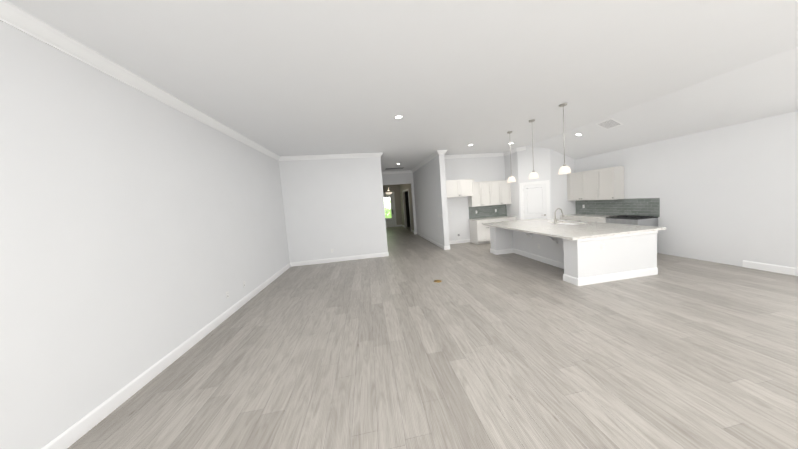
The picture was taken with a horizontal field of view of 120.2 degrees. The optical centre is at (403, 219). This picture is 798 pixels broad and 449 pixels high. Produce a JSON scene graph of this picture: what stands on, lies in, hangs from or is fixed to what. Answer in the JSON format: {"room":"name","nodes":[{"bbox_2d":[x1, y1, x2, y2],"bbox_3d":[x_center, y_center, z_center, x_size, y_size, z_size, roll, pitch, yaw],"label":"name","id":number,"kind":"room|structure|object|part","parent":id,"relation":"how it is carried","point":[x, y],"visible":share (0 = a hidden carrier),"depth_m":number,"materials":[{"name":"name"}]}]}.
{"room":"empty living room","nodes":[
{"label":"empty living room","id":0,"kind":"room"},
{"bbox_2d":[0,21,291,448],"bbox_3d":[-2.914,0.111,2.040,0.120,3.380,10.390,-5,4,-9],"label":"wall","id":1,"kind":"structure","parent":0,"point":[140,231],"depth_m":2.18,"materials":[{"name":"paint"}]},
{"bbox_2d":[280,157,383,261],"bbox_3d":[-2.232,-0.327,7.337,2.940,3.380,0.120,-5,4,-9],"label":"wall","id":2,"kind":"structure","parent":0,"point":[329,204],"depth_m":7.27,"materials":[{"name":"paint"}]},
{"bbox_2d":[376,157,387,251],"bbox_3d":[-1.059,-0.589,9.740,0.120,3.380,4.510,-5,4,-9],"label":"wall","id":3,"kind":"structure","parent":0,"point":[379,176],"depth_m":7.52,"materials":[{"name":"paint"}]},
{"bbox_2d":[383,184,401,224],"bbox_3d":[-1.218,-1.098,16.845,1.980,3.380,0.120,-5,4,-9],"label":"wall","id":4,"kind":"structure","parent":0,"point":[399,195],"depth_m":16.88,"materials":[{"name":"paint"}]},
{"bbox_2d":[383,194,394,226],"bbox_3d":[-1.271,-0.628,16.853,1.070,2.428,0.053,-5,4,-9],"label":"entry door","id":5,"kind":"structure","parent":4,"relation":"in","point":[390,222],"depth_m":16.90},
{"bbox_2d":[384,197,391,217],"bbox_3d":[-1.288,-0.851,16.843,0.690,1.540,0.006,-5,4,-9],"label":"window","id":6,"kind":"structure","parent":5,"relation":"attached to","point":[387,206],"depth_m":16.86,"materials":[{"name":"clear"}]},
{"bbox_2d":[384,173,415,231],"bbox_3d":[-0.383,-0.809,12.065,1.950,3.380,0.120,-5,4,-9],"label":"wall","id":7,"kind":"structure","parent":0,"point":[401,178],"depth_m":11.98,"materials":[{"name":"paint"}]},
{"bbox_2d":[6,0,797,171],"bbox_3d":[1.048,-1.980,7.253,9.890,0.759,19.640,-5,4,-9],"label":"ceiling","id":8,"kind":"structure","parent":0,"point":[314,77],"depth_m":2.88,"materials":[{"name":"paint"}]},
{"bbox_2d":[384,167,404,169],"bbox_3d":[-0.435,-2.405,10.792,0.940,0.011,0.500,-5,4,-9],"label":"ceiling vent","id":9,"kind":"object","parent":8,"relation":"in","point":[394,168],"visible":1,"depth_m":10.74,"materials":[{"name":"grey metal"}]},
{"bbox_2d":[507,131,515,182],"bbox_3d":[2.825,-1.646,6.061,0.204,1.309,0.204,-5,4,-9],"label":"pendant light","id":10,"kind":"object","parent":8,"relation":"hanging from","point":[511,179],"visible":1,"depth_m":6.04,"materials":[{"name":"white glass"}]},
{"bbox_3d":[2.867,-1.066,6.103,0.204,0.144,0.204,-5,4,-9],"label":"lamp shade","id":11,"kind":"part","parent":10,"relation":"part of","materials":[{"name":"white glass"}]},
{"bbox_2d":[529,119,538,178],"bbox_3d":[2.956,-1.596,5.253,0.204,1.309,0.204,-5,4,-9],"label":"pendant light","id":12,"kind":"object","parent":8,"relation":"hanging from","point":[533,175],"visible":1,"depth_m":5.23,"materials":[{"name":"white glass"}]},
{"bbox_3d":[2.999,-1.017,5.296,0.204,0.144,0.204,-5,4,-9],"label":"lamp shade","id":13,"kind":"part","parent":12,"relation":"part of","materials":[{"name":"white glass"}]},
{"bbox_2d":[558,103,570,173],"bbox_3d":[3.091,-1.546,4.426,0.204,1.309,0.204,-5,4,-9],"label":"pendant light","id":14,"kind":"object","parent":8,"relation":"hanging from","point":[564,169],"visible":1,"depth_m":4.40,"materials":[{"name":"white glass"}]},
{"bbox_3d":[3.134,-0.966,4.468,0.204,0.144,0.204,-5,4,-9],"label":"lamp shade","id":15,"kind":"part","parent":14,"relation":"part of","materials":[{"name":"white glass"}]},
{"bbox_2d":[596,118,622,129],"bbox_3d":[4.979,-2.313,5.559,0.353,0.154,0.380,-5,4,-9],"label":"ceiling vent","id":16,"kind":"object","parent":8,"relation":"in","point":[610,123],"visible":1,"depth_m":5.54,"materials":[{"name":"white metal"}]},
{"bbox_2d":[399,184,413,229],"bbox_3d":[0.206,-1.044,14.674,0.120,3.380,4.860,-5,4,-9],"label":"wall","id":17,"kind":"structure","parent":0,"point":[402,187],"depth_m":15.54,"materials":[{"name":"paint"}]},
{"bbox_2d":[405,191,410,226],"bbox_3d":[1.057,-1.109,14.718,1.580,3.380,3.400,-5,4,-9],"label":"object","id":18,"kind":"structure","parent":0,"point":[407,208],"depth_m":16.24,"materials":[{"name":"black"}]},
{"bbox_2d":[412,154,449,245],"bbox_3d":[1.027,-0.767,10.070,0.180,3.380,4.510,-5,4,-9],"label":"wall","id":19,"kind":"structure","parent":0,"point":[429,181],"depth_m":8.91,"materials":[{"name":"paint"}]},
{"bbox_2d":[0,0,797,448],"bbox_3d":[1.142,-0.581,7.415,9.650,3.380,19.520,-5,4,-9],"label":"trim","id":20,"kind":"structure","parent":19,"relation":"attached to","point":[22,20],"depth_m":2.79,"materials":[{"name":"white wood"}]},
{"bbox_2d":[67,226,797,448],"bbox_3d":[1.307,1.131,7.486,10.050,0.060,19.800,-5,4,-9],"label":"floor","id":21,"kind":"structure","parent":0,"point":[480,346],"depth_m":2.40,"materials":[{"name":"grey wood"}]},
{"bbox_2d":[470,219,497,243],"bbox_3d":[3.059,0.442,8.726,0.859,0.873,0.628,-5,4,-9],"label":"base cabinet","id":22,"kind":"object","parent":21,"relation":"on","point":[479,233],"depth_m":8.42,"materials":[{"name":"paint"}]},
{"bbox_2d":[474,215,516,222],"bbox_3d":[3.379,-0.043,8.744,1.616,0.040,0.636,-5,4,-9],"label":"countertop","id":23,"kind":"structure","parent":22,"relation":"on","point":[491,216],"depth_m":8.56,"materials":[{"name":"white stone"}]},
{"bbox_2d":[491,226,514,253],"bbox_3d":[3.556,0.528,7.044,1.760,0.874,0.300,-5,4,-9],"label":"base cabinet","id":24,"kind":"object","parent":21,"relation":"on","point":[502,241],"depth_m":6.81,"materials":[{"name":"paint"}]},
{"bbox_2d":[498,219,516,221],"bbox_3d":[3.784,0.380,8.841,0.859,0.873,0.628,-5,4,-9],"label":"base cabinet","id":25,"kind":"object","parent":21,"relation":"on","point":[499,220],"depth_m":8.51,"materials":[{"name":"paint"}]},
{"bbox_2d":[515,230,562,265],"bbox_3d":[4.094,0.581,5.785,1.100,0.874,2.360,-5,4,-9],"label":"base cabinet","id":26,"kind":"object","parent":21,"relation":"on","point":[551,249],"depth_m":5.75,"materials":[{"name":"paint"}]},
{"bbox_2d":[572,218,583,220],"bbox_3d":[5.833,0.349,7.210,0.628,0.873,0.628,-5,4,-9],"label":"base cabinet","id":27,"kind":"object","parent":21,"relation":"on","point":[573,219],"depth_m":7.22,"materials":[{"name":"paint"}]},
{"bbox_2d":[584,218,605,222],"bbox_3d":[5.909,0.378,6.742,0.628,0.873,0.566,-5,4,-9],"label":"base cabinet","id":28,"kind":"object","parent":21,"relation":"on","point":[602,220],"depth_m":6.66,"materials":[{"name":"paint"}]},
{"bbox_2d":[560,214,623,217],"bbox_3d":[5.795,-0.106,7.176,0.636,0.040,1.516,-5,4,-9],"label":"countertop","id":29,"kind":"structure","parent":28,"relation":"on","point":[569,215],"depth_m":7.10,"materials":[{"name":"white stone"}]},
{"bbox_2d":[563,230,657,285],"bbox_3d":[3.983,0.689,4.424,1.760,0.874,0.300,-5,4,-9],"label":"base cabinet","id":30,"kind":"object","parent":21,"relation":"on","point":[575,252],"depth_m":4.27,"materials":[{"name":"paint"}]},
{"bbox_2d":[483,218,665,241],"bbox_3d":[3.678,0.159,5.686,2.020,0.040,3.130,-5,4,-9],"label":"countertop","id":31,"kind":"structure","parent":30,"relation":"on","point":[540,225],"depth_m":4.90,"materials":[{"name":"white stone"}]},
{"bbox_2d":[554,208,563,223],"bbox_3d":[3.971,-0.092,5.832,0.293,0.393,0.114,-5,4,-9],"label":"faucet","id":32,"kind":"object","parent":31,"relation":"on","point":[555,221],"visible":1,"depth_m":5.83,"materials":[{"name":"silver metal"}]},
{"bbox_2d":[567,222,578,225],"bbox_3d":[4.200,0.233,5.893,0.464,0.238,0.784,-5,4,-9],"label":"sink","id":33,"kind":"object","parent":31,"relation":"in","point":[568,223],"depth_m":5.82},
{"bbox_2d":[606,215,657,252],"bbox_3d":[5.981,0.384,6.073,0.679,0.947,0.764,-5,4,-9],"label":"range","id":34,"kind":"object","parent":21,"relation":"on","point":[637,220],"visible":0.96,"depth_m":5.76,"materials":[{"name":"silver metal"}]},
{"bbox_2d":[444,155,511,240],"bbox_3d":[2.764,-0.815,8.985,2.870,3.380,0.120,-5,4,-9],"label":"wall","id":35,"kind":"structure","parent":0,"point":[480,169],"depth_m":8.87,"materials":[{"name":"paint"}]},
{"bbox_2d":[446,179,473,197],"bbox_3d":[1.933,-1.127,8.446,1.151,0.600,0.628,-5,4,-9],"label":"upper cabinet","id":36,"kind":"object","parent":35,"relation":"attached to","point":[454,188],"depth_m":8.14,"materials":[{"name":"paint"}]},
{"bbox_2d":[466,181,493,206],"bbox_3d":[2.931,-0.973,8.771,0.859,0.920,0.328,-5,4,-9],"label":"upper cabinet","id":37,"kind":"object","parent":35,"relation":"attached to","point":[486,199],"depth_m":8.63,"materials":[{"name":"paint"}]},
{"bbox_2d":[494,180,509,206],"bbox_3d":[3.657,-1.035,8.885,0.859,0.920,0.328,-5,4,-9],"label":"upper cabinet","id":38,"kind":"object","parent":35,"relation":"attached to","point":[501,188],"depth_m":8.74,"materials":[{"name":"paint"}]},
{"bbox_2d":[544,148,575,219],"bbox_3d":[5.397,-0.931,7.922,1.018,3.380,0.173,-5,4,-9],"label":"wall","id":39,"kind":"structure","parent":0,"point":[553,160],"depth_m":7.80,"materials":[{"name":"paint"}]},
{"bbox_2d":[523,183,546,219],"bbox_3d":[4.663,-0.223,8.136,0.712,2.024,0.035,-1,5,36],"label":"pantry door","id":40,"kind":"structure","parent":39,"relation":"in","point":[535,201],"depth_m":8.09,"materials":[{"name":"white wood"}]},
{"bbox_2d":[576,111,797,267],"bbox_3d":[6.745,-0.692,3.302,0.120,3.380,9.630,-5,4,-9],"label":"wall","id":41,"kind":"structure","parent":0,"point":[728,195],"depth_m":4.64,"materials":[{"name":"paint"}]},
{"bbox_2d":[568,170,591,201],"bbox_3d":[5.842,-1.078,7.349,0.328,0.910,1.072,-5,4,-9],"label":"upper cabinet","id":42,"kind":"object","parent":41,"relation":"attached to","point":[580,183],"depth_m":7.38,"materials":[{"name":"paint"}]},
{"bbox_2d":[592,166,623,201],"bbox_3d":[5.953,-1.036,6.662,0.328,0.910,0.566,-5,4,-9],"label":"upper cabinet","id":43,"kind":"object","parent":41,"relation":"attached to","point":[598,194],"depth_m":6.54,"materials":[{"name":"paint"}]}
]}

